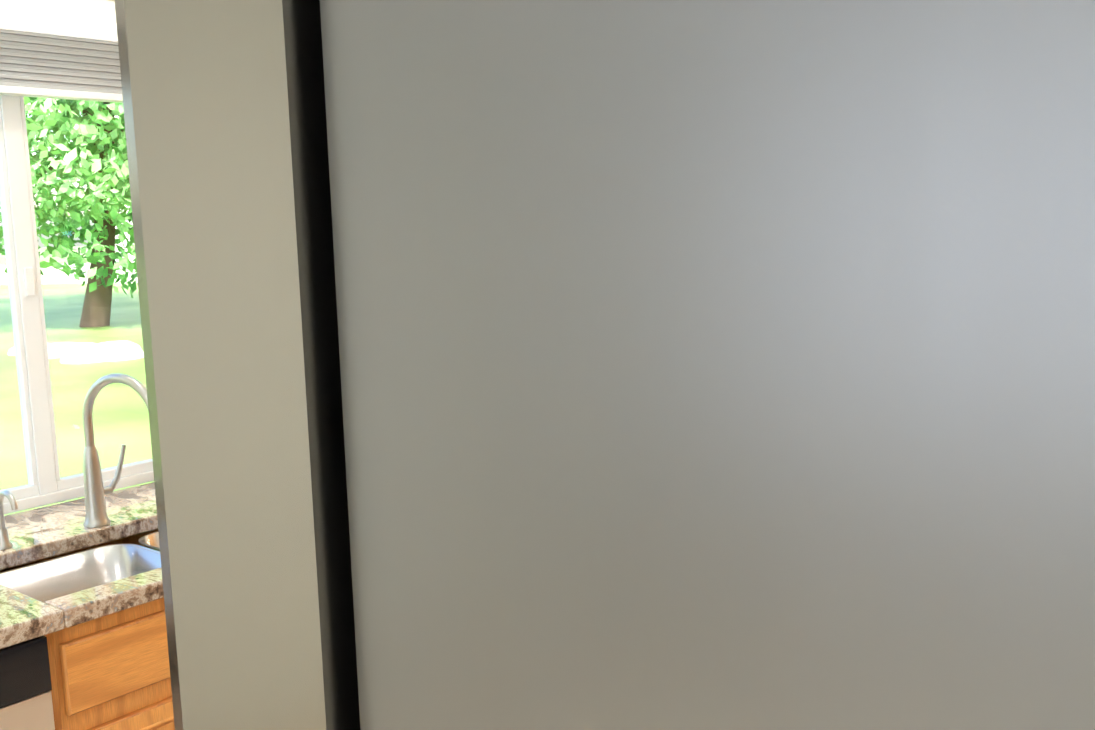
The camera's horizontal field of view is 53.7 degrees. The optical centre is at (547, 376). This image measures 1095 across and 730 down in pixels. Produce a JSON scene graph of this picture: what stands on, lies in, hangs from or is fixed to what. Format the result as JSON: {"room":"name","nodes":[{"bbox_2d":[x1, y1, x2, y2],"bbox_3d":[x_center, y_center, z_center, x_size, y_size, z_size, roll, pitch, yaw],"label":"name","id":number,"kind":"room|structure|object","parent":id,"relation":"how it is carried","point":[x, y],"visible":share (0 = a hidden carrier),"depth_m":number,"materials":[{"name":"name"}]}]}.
{"room":"kitchen","nodes":[
{"label":"kitchen","id":0,"kind":"room"},
{"bbox_3d":[-0.185,1.755,-0.002,5.600,0.050,7.000,5,11,39],"label":"floor","id":1,"kind":"structure","parent":0,"visible":0},
{"bbox_2d":[0,636,54,729],"bbox_3d":[-1.466,0.992,2.244,0.618,0.868,0.658,5,11,39],"label":"dishwasher","id":2,"kind":"object","parent":1,"relation":"on","point":[25,692],"visible":0.85,"depth_m":2.22,"materials":[{"name":"silver metal"}]},
{"bbox_2d":[44,627,75,729],"bbox_3d":[-1.483,0.989,2.257,0.628,0.870,0.706,5,11,39],"label":"base cabinet","id":3,"kind":"object","parent":1,"relation":"on","point":[64,705],"depth_m":2.30,"materials":[{"name":"brown wood"}]},
{"bbox_2d":[0,482,163,648],"bbox_3d":[-0.077,0.449,1.939,3.625,0.212,3.558,5,11,39],"label":"countertop","id":4,"kind":"structure","parent":3,"relation":"on","point":[37,534],"depth_m":2.72,"materials":[{"name":"beige stone"}]},
{"bbox_2d":[0,490,17,549],"bbox_3d":[-1.344,0.358,2.689,0.111,0.154,0.040,5,11,39],"label":"filter faucet","id":5,"kind":"object","parent":4,"relation":"on","point":[5,543],"visible":1,"depth_m":2.71,"materials":[{"name":"silver metal"}]},
{"bbox_2d":[0,531,160,602],"bbox_3d":[-0.986,0.559,2.793,0.421,0.200,0.816,5,11,39],"label":"undermount sink","id":6,"kind":"object","parent":4,"relation":"in","point":[46,580],"visible":0.02,"depth_m":2.81,"materials":[{"name":"silver metal"}]},
{"bbox_2d":[82,373,147,527],"bbox_3d":[-1.108,0.199,2.830,0.309,0.415,0.127,5,11,39],"label":"kitchen faucet","id":7,"kind":"object","parent":4,"relation":"on","point":[95,491],"visible":0.81,"depth_m":2.88,"materials":[{"name":"silver metal"}]},
{"bbox_2d":[0,529,174,729],"bbox_3d":[-0.983,0.886,2.859,0.628,0.870,0.908,5,11,39],"label":"base cabinet","id":8,"kind":"object","parent":1,"relation":"on","point":[110,672],"depth_m":2.40,"materials":[{"name":"brown wood"}]},
{"bbox_2d":[115,0,1094,729],"bbox_3d":[0.497,0.737,0.513,0.842,1.775,0.975,5,11,39],"label":"refrigerator","id":9,"kind":"object","parent":1,"relation":"on","point":[619,364],"visible":1,"depth_m":0.16,"materials":[{"name":"silver metal"}]},
{"bbox_3d":[-2.503,0.167,1.653,0.300,2.830,7.000,5,11,39],"label":"wall","id":10,"kind":"structure","parent":0,"visible":0},
{"bbox_2d":[0,0,122,102],"bbox_3d":[-1.434,-0.905,2.935,0.062,0.278,1.486,5,11,39],"label":"window blind","id":11,"kind":"object","parent":10,"relation":"attached to","point":[62,49],"visible":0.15,"depth_m":3.00,"materials":[{"name":"white plastic"}]},
{"bbox_2d":[0,95,153,513],"bbox_3d":[-1.467,-0.341,3.059,0.056,1.434,1.509,5,11,39],"label":"window","id":12,"kind":"structure","parent":10,"relation":"in","point":[47,485],"depth_m":3.07,"materials":[{"name":"white plastic"}]},
{"label":"outside","id":13,"kind":"structure","parent":0,"visible":0},
{"bbox_2d":[0,246,153,515],"bbox_3d":[-28.072,-2.800,33.540,79.550,0.001,130.000,5,11,39],"label":"lawn","id":14,"kind":"structure","parent":13,"point":[70,379],"depth_m":9.34,"materials":[{"name":"green plant"}]},
{"bbox_2d":[0,263,137,284],"bbox_3d":[-7.441,-2.433,26.604,20.410,0.800,0.250,1,9,15],"label":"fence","id":15,"kind":"object","parent":14,"relation":"on","point":[54,278],"depth_m":27.81,"materials":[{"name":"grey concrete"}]},
{"bbox_2d":[0,97,137,326],"bbox_3d":[-6.644,-4.474,15.442,7.125,8.163,5.294,5,11,39],"label":"tree","id":16,"kind":"object","parent":14,"relation":"on","point":[86,198],"depth_m":14.30,"materials":[{"name":"green plant"}]},
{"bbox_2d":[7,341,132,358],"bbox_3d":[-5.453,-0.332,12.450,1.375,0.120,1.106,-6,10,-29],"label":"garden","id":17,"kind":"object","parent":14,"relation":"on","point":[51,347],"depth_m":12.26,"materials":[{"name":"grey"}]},
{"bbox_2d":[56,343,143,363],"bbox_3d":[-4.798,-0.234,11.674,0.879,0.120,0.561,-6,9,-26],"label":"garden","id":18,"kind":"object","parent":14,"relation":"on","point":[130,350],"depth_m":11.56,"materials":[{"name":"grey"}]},
{"bbox_2d":[114,104,133,261],"bbox_3d":[-5.235,-6.463,31.537,13.000,7.200,9.000,-1,8,2],"label":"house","id":19,"kind":"structure","parent":14,"relation":"on","point":[125,243],"depth_m":28.08,"materials":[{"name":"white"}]}
]}

